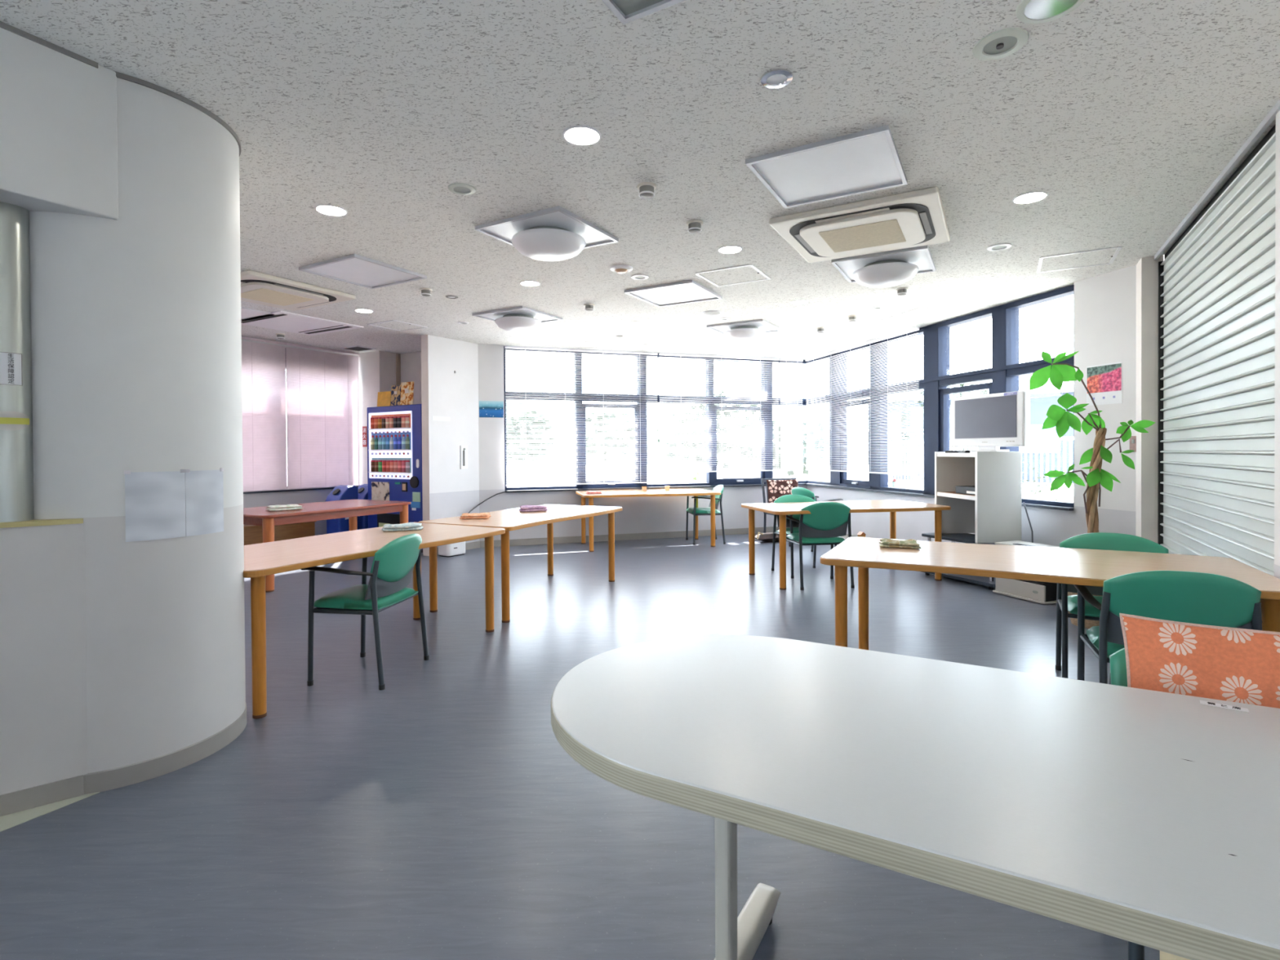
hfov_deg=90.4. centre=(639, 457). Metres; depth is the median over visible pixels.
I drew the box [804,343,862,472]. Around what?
blind
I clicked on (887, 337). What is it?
blind
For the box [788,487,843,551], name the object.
armchair
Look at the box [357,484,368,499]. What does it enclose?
hood
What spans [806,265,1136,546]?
wall
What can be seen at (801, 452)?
tree
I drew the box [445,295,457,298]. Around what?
recessed light
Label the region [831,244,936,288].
ceiling lamp
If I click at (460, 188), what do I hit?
recessed light
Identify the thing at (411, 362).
wall
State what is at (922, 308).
ceiling vent
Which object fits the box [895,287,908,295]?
ceiling sensor
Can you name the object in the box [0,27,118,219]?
wall
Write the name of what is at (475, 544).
baseboard
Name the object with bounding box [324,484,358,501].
hood
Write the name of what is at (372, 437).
bottle
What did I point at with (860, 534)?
wooden block
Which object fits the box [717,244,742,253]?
recessed light
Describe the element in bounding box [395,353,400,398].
trim
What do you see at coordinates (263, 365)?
blind
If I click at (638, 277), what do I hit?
recessed light
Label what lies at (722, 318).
recessed light
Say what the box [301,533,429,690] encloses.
armchair
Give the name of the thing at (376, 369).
wall pillar
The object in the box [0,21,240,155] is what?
trim
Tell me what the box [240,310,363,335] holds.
ceiling vent
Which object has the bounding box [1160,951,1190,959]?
seat cover
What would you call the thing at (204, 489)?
notice sheet
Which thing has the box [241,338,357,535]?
wall
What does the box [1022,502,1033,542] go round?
cable
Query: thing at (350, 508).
table
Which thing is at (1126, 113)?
ceiling
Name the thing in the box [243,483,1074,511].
trim
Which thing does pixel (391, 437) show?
bottle
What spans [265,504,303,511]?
folded cloth
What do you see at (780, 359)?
blind
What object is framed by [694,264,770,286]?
access hatch
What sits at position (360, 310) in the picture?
recessed light
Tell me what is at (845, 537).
baseboard
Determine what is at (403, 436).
bottle
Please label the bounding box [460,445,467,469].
handle
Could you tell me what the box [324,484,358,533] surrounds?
recycling bin
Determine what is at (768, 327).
diffuser
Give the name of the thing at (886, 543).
folded cloth
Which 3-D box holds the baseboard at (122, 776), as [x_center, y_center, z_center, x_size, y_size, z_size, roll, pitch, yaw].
[-2.213,1.200,2.741,0.878,0.076,0.878,0,1,0]
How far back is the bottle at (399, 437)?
8.07 m
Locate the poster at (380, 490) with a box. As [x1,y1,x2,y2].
[371,481,389,500]
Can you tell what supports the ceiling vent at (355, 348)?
in the ceiling
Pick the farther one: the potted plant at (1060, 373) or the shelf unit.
the shelf unit
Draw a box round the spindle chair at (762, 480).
[760,477,798,533]
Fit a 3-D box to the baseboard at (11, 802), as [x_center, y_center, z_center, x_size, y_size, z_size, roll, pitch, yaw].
[-2.410,1.206,2.038,0.940,0.072,0.006,-1,1,-39]
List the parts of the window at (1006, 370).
pane, sash, sash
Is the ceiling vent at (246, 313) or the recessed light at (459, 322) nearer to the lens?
the ceiling vent at (246, 313)
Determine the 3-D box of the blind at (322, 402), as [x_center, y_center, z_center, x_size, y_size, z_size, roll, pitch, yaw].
[-4.264,-0.539,8.589,0.033,1.886,1.027,0,1,32]
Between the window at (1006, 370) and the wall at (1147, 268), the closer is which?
the wall at (1147, 268)
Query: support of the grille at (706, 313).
attached to the ceiling speaker
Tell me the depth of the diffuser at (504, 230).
3.98 m
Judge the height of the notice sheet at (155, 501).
0.270 m
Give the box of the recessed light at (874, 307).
[871,306,883,309]
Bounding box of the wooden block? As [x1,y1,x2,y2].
[857,531,866,537]
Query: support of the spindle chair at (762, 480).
on the floor
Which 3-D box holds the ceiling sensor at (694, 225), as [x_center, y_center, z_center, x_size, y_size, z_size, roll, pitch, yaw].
[0.342,-1.442,3.971,0.104,0.055,0.104,0,1,0]
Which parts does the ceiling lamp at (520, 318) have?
frame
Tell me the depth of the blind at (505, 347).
8.72 m
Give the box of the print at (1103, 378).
[1087,363,1121,393]
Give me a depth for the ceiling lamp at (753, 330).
7.19 m
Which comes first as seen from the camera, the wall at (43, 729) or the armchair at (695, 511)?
the wall at (43, 729)
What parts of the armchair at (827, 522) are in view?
armrest, leg, seat frame, seat, backrest, leg, leg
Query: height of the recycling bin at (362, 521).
0.828 m
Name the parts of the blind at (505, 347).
ladder cord, ladder cord, head rail, rail, ladder cord, ladder cord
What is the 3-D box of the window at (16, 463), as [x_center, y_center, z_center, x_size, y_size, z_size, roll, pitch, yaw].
[-2.252,-0.332,2.258,0.133,1.112,0.133,0,1,0]
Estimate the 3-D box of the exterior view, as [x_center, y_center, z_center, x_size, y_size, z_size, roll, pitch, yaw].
[24.975,-4.183,69.965,190.000,9.836,34.000,0,1,0]
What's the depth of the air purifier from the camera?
7.67 m
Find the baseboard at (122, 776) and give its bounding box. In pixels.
[83,702,246,794]
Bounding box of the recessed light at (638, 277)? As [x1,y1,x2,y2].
[631,274,648,279]
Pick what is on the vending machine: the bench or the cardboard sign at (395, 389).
the cardboard sign at (395, 389)
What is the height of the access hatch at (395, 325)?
0.010 m
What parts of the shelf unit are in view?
panel, panel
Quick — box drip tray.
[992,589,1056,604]
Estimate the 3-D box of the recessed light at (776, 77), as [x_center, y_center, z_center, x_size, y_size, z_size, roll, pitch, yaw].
[0.524,-1.452,2.436,0.122,0.009,0.122,0,1,0]
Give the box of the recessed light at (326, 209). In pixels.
[314,204,347,216]
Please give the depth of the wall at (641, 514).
8.78 m
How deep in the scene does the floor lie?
2.17 m
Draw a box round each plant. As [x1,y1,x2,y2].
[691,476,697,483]
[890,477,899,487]
[1029,351,1155,628]
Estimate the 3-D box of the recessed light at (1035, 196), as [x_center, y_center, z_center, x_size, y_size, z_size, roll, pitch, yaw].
[2.212,-1.475,3.604,0.176,0.006,0.176,0,1,0]
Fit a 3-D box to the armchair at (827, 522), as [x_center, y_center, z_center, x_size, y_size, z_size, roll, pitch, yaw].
[1.661,0.790,5.942,0.554,0.788,0.485,0,1,-9]
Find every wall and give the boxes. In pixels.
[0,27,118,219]
[0,523,87,795]
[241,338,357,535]
[400,351,421,404]
[421,334,429,555]
[427,334,479,547]
[477,343,806,540]
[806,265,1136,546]
[1135,254,1164,542]
[1274,110,1279,578]
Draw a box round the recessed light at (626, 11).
[601,0,685,24]
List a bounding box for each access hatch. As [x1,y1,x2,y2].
[367,320,427,331]
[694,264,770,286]
[1036,246,1121,272]
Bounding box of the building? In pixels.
[857,383,1073,483]
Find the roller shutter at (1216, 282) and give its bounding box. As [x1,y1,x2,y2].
[1154,99,1279,576]
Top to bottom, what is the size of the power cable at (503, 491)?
0.717 m
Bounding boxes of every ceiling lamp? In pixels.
[472,306,562,332]
[475,205,618,261]
[706,319,781,342]
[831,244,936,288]
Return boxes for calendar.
[1086,361,1122,405]
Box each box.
[641,486,646,491]
[664,485,670,490]
[955,485,975,495]
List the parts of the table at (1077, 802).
leg post, name strip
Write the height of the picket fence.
1.595 m
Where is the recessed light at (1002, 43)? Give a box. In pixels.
[972,27,1028,60]
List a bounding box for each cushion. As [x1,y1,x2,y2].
[766,479,798,502]
[1119,613,1279,708]
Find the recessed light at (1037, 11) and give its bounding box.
[1015,0,1084,23]
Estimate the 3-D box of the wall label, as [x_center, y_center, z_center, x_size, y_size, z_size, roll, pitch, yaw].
[-2.452,-0.483,7.844,0.002,0.055,0.270,0,1,33]
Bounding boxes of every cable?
[467,491,505,513]
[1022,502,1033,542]
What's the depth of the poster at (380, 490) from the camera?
8.32 m
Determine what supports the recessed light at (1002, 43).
in the ceiling
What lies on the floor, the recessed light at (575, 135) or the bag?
the bag
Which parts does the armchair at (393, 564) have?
leg, armrest, leg, seat frame, seat, leg, backrest, leg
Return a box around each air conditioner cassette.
[240,270,355,311]
[768,186,950,262]
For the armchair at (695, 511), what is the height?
0.788 m
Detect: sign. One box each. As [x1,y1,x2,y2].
[362,426,367,446]
[377,391,391,406]
[390,385,400,405]
[400,381,413,404]
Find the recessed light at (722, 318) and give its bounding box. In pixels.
[719,317,728,319]
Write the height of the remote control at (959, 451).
0.024 m
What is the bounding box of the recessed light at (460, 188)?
[448,182,475,195]
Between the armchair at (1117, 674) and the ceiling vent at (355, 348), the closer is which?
the armchair at (1117, 674)
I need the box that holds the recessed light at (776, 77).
[760,68,792,88]
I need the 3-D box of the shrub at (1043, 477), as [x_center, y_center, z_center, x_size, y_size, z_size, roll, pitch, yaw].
[5.717,0.630,9.294,0.466,1.295,0.471,0,1,0]
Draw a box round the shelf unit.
[934,451,1021,542]
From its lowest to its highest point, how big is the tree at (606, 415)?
3.511 m
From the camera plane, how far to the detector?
4.90 m
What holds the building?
on the yard
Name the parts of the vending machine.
coin panel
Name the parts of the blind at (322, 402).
ladder cord, head rail, rail, ladder cord, ladder cord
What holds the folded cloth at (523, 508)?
on the table at (511, 519)
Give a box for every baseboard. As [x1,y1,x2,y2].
[0,774,83,816]
[83,702,246,794]
[437,540,479,555]
[480,526,799,547]
[840,533,857,539]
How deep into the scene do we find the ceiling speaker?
6.54 m
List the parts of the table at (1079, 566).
leg, leg, leg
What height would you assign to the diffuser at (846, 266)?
0.008 m
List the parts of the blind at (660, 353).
ladder cord, head rail, rail, ladder cord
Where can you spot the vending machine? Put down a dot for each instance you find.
(394, 433)
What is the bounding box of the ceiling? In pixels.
[0,0,1279,360]
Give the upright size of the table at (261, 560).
0.715 m
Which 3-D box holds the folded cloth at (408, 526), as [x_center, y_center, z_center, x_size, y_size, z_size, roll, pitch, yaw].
[-1.654,0.480,4.427,0.273,0.045,0.180,-1,1,-20]
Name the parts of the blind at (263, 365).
ladder cord, head rail, rail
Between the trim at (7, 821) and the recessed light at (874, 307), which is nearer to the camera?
the trim at (7, 821)
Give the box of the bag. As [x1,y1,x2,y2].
[755,532,786,542]
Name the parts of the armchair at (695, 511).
leg, leg, seat, seat frame, armrest, backrest, leg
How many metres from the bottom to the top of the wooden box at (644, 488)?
0.064 m
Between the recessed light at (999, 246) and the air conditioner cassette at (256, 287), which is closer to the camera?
the recessed light at (999, 246)
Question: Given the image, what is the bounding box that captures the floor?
[0,532,1159,959]
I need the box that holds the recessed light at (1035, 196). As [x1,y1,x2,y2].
[1012,191,1048,204]
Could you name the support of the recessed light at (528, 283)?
in the ceiling
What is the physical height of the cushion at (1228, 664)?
0.371 m
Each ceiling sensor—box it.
[275,333,285,338]
[419,288,432,296]
[583,303,595,311]
[636,182,656,199]
[686,219,702,233]
[816,327,825,333]
[847,315,857,321]
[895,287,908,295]
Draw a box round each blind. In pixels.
[241,336,287,492]
[284,342,359,489]
[504,346,658,486]
[658,352,779,472]
[779,358,803,471]
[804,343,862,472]
[861,327,919,475]
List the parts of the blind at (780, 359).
ladder cord, head rail, rail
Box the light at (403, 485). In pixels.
[402,484,405,490]
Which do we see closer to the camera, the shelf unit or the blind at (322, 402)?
the shelf unit
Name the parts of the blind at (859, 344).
ladder cord, ladder cord, head rail, rail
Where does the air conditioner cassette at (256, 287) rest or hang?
attached to the ceiling
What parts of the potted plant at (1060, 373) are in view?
wicker pot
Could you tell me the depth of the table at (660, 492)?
8.30 m
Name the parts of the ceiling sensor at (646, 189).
plate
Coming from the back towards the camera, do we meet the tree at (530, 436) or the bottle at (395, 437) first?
the tree at (530, 436)
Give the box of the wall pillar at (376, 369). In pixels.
[357,351,395,484]
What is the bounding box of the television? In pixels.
[951,391,1030,451]
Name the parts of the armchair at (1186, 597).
leg, armrest, seat frame, leg, seat, backrest, leg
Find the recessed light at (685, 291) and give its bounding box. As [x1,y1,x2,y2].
[624,280,722,306]
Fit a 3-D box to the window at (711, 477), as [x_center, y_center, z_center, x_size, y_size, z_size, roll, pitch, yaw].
[0.417,-0.545,9.280,4.739,1.930,0.138,-1,1,-18]
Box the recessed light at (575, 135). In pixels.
[562,125,601,145]
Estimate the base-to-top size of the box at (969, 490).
0.070 m
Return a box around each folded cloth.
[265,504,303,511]
[382,522,423,531]
[459,512,490,519]
[518,505,547,511]
[586,490,602,493]
[879,537,921,548]
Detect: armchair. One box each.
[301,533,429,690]
[685,484,725,545]
[771,494,836,578]
[786,502,854,590]
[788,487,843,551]
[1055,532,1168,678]
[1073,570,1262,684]
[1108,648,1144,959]
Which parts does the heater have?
panel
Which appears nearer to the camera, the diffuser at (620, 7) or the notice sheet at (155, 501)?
the diffuser at (620, 7)
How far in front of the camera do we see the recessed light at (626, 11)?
2.02 m
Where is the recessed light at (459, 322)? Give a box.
[457,321,469,324]
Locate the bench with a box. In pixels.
[243,520,316,545]
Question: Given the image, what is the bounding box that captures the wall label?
[432,416,449,421]
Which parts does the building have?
window panel, window panel, window panel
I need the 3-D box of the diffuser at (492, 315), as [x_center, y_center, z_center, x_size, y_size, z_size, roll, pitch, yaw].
[-1.273,-1.478,6.650,0.620,0.008,0.620,0,1,29]
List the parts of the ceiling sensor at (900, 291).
plate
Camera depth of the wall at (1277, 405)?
2.66 m
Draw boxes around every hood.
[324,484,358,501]
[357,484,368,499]
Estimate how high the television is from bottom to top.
0.535 m
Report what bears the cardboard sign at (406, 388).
on the vending machine
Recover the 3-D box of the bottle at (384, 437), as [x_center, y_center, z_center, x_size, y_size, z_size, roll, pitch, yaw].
[-3.319,-0.201,8.241,0.054,0.185,0.054,0,1,31]
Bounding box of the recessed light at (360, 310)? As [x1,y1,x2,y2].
[354,308,373,312]
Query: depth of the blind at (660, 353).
9.40 m
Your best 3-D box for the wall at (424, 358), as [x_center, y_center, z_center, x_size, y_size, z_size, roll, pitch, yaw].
[-2.385,-0.152,8.102,0.113,2.680,0.900,0,1,29]
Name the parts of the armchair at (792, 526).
leg, seat, leg, backrest, leg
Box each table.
[243,499,411,592]
[243,522,505,719]
[418,504,622,622]
[551,635,1279,959]
[576,488,720,551]
[741,499,951,590]
[820,537,1279,649]
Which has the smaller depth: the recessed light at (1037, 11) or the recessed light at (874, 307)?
the recessed light at (1037, 11)
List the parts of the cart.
post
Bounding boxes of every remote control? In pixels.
[945,450,958,453]
[958,450,969,453]
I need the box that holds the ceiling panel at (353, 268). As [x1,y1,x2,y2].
[298,253,426,288]
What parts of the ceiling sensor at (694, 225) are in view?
plate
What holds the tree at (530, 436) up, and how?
on the yard
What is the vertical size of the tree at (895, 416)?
2.779 m
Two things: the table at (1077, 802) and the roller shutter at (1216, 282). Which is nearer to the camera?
the table at (1077, 802)
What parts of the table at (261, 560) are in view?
leg, leg, leg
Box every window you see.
[0,201,34,522]
[285,398,287,488]
[503,346,808,490]
[806,284,1074,507]
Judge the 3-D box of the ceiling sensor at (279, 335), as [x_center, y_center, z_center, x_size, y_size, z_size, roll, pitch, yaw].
[-4.283,-1.448,7.573,0.104,0.055,0.104,0,1,0]
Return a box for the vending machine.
[366,404,422,552]
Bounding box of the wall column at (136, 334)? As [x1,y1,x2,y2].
[29,77,245,773]
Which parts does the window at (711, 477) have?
sash, sash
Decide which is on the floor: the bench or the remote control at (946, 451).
the bench
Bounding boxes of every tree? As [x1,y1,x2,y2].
[506,410,559,482]
[573,410,634,479]
[653,404,739,483]
[686,390,759,478]
[748,412,808,477]
[857,399,921,486]
[908,383,988,460]
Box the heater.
[992,540,1059,604]
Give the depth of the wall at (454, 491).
7.99 m
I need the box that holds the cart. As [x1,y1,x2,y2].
[921,532,1026,589]
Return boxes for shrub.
[1021,456,1048,499]
[1043,477,1063,500]
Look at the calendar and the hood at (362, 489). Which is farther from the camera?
the hood at (362, 489)
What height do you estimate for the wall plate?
0.125 m
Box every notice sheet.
[124,469,186,542]
[184,467,223,536]
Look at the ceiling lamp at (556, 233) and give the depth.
3.99 m
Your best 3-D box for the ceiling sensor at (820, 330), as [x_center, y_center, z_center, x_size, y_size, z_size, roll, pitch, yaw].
[2.106,-1.486,7.405,0.104,0.055,0.104,0,1,0]
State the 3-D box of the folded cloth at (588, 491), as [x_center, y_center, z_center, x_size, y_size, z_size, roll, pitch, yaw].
[-0.591,0.441,8.158,0.210,0.038,0.171,0,1,-12]
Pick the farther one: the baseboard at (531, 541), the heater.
the baseboard at (531, 541)
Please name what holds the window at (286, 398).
in the wall at (255, 500)
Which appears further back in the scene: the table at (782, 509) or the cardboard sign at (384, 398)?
the cardboard sign at (384, 398)
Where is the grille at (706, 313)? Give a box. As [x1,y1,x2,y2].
[703,311,720,315]
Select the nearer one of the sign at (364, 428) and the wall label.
the wall label
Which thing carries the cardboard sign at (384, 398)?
on the vending machine
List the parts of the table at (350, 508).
leg, apron frame, leg, leg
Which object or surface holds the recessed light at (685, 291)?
in the ceiling
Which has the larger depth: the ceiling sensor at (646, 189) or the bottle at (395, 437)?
the bottle at (395, 437)
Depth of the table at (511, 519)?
5.10 m
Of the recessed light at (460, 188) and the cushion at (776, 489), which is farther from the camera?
the cushion at (776, 489)
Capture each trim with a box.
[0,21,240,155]
[0,518,83,528]
[0,791,99,831]
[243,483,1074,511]
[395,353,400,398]
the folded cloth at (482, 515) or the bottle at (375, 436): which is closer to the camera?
the folded cloth at (482, 515)
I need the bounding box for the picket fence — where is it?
[865,436,1073,502]
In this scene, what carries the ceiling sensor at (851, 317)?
attached to the ceiling
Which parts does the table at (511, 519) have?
leg, leg, leg, leg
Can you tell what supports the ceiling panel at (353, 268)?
in the ceiling
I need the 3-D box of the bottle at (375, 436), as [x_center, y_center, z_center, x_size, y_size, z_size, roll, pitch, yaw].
[-3.450,-0.201,8.319,0.054,0.185,0.054,0,1,31]
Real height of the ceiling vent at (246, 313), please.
0.014 m
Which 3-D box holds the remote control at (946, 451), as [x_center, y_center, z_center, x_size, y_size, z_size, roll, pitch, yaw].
[3.032,-0.059,6.136,0.045,0.024,0.170,-1,1,-22]
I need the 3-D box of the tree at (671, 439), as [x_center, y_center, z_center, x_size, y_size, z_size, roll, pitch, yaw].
[1.883,-0.331,20.949,2.898,3.041,2.745,0,1,0]
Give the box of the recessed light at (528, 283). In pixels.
[519,280,540,286]
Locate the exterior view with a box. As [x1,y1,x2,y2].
[506,400,868,465]
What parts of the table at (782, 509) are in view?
leg, leg, leg, leg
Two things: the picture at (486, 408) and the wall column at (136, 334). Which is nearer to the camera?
the wall column at (136, 334)
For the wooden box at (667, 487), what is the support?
on the table at (660, 492)
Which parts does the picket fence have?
rail, rail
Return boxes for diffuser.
[477,308,555,321]
[483,211,612,245]
[612,0,663,15]
[711,321,777,333]
[835,249,932,280]
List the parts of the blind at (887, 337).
ladder cord, head rail, rail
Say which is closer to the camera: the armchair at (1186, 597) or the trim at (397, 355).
the armchair at (1186, 597)
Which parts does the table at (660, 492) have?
leg, leg, leg, leg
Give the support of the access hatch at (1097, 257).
attached to the ceiling
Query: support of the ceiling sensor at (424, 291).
attached to the ceiling
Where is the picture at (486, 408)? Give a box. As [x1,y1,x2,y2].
[479,400,503,417]
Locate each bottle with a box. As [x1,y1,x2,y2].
[370,435,374,449]
[374,435,377,449]
[377,435,382,449]
[382,435,386,449]
[385,435,389,449]
[389,435,393,449]
[393,435,397,448]
[397,435,401,448]
[401,434,405,448]
[405,434,409,448]
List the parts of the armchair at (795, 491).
backrest, armrest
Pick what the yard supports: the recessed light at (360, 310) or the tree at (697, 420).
the tree at (697, 420)
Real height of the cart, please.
0.412 m
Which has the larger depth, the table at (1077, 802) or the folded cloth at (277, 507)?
the folded cloth at (277, 507)
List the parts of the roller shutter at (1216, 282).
guide rail, head trim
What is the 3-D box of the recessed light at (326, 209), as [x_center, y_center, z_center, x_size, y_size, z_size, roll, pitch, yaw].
[-1.812,-1.452,3.729,0.176,0.006,0.176,0,1,0]
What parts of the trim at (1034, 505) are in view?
window sill, window sill, window sill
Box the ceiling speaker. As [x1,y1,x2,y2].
[702,310,722,315]
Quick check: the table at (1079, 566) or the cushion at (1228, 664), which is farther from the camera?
the table at (1079, 566)
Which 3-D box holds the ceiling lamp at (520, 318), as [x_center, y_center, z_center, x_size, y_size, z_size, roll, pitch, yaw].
[-1.273,-1.406,6.650,0.660,0.158,0.660,0,1,29]
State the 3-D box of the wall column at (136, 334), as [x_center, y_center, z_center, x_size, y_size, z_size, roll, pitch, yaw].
[-2.221,-0.102,2.729,0.870,2.680,0.870,0,1,0]
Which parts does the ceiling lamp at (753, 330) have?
frame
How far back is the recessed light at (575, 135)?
2.86 m
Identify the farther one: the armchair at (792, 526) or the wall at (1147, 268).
the armchair at (792, 526)
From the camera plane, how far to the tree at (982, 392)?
14.80 m
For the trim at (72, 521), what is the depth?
2.26 m
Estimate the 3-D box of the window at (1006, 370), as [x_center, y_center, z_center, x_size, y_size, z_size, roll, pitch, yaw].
[3.250,-0.548,7.763,0.178,1.930,4.695,0,1,-14]
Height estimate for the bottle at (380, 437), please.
0.185 m
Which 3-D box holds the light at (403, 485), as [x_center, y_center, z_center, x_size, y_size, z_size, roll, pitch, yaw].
[-3.001,0.372,8.078,0.060,0.080,0.004,0,1,31]
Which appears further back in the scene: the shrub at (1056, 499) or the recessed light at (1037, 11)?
the shrub at (1056, 499)
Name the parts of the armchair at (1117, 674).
backrest, leg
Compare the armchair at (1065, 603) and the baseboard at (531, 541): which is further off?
the baseboard at (531, 541)
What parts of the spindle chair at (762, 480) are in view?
post, rail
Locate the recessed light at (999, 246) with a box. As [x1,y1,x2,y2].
[986,243,1011,250]
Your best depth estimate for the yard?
37.72 m
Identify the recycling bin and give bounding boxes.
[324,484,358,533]
[357,484,368,529]
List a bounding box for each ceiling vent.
[240,306,273,320]
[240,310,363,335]
[339,345,376,351]
[794,306,932,348]
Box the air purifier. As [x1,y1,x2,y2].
[438,541,465,556]
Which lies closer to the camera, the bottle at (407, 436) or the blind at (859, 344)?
the bottle at (407, 436)
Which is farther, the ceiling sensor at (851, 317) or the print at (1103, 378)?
the ceiling sensor at (851, 317)
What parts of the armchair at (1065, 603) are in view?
leg, leg, seat frame, seat, backrest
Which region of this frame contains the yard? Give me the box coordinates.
[506,464,1073,502]
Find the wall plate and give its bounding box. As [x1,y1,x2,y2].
[1129,435,1136,452]
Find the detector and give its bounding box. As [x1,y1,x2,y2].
[609,264,632,273]
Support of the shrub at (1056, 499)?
on the yard
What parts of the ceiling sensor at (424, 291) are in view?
plate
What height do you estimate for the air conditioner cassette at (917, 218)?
0.060 m
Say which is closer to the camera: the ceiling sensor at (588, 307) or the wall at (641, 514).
the ceiling sensor at (588, 307)

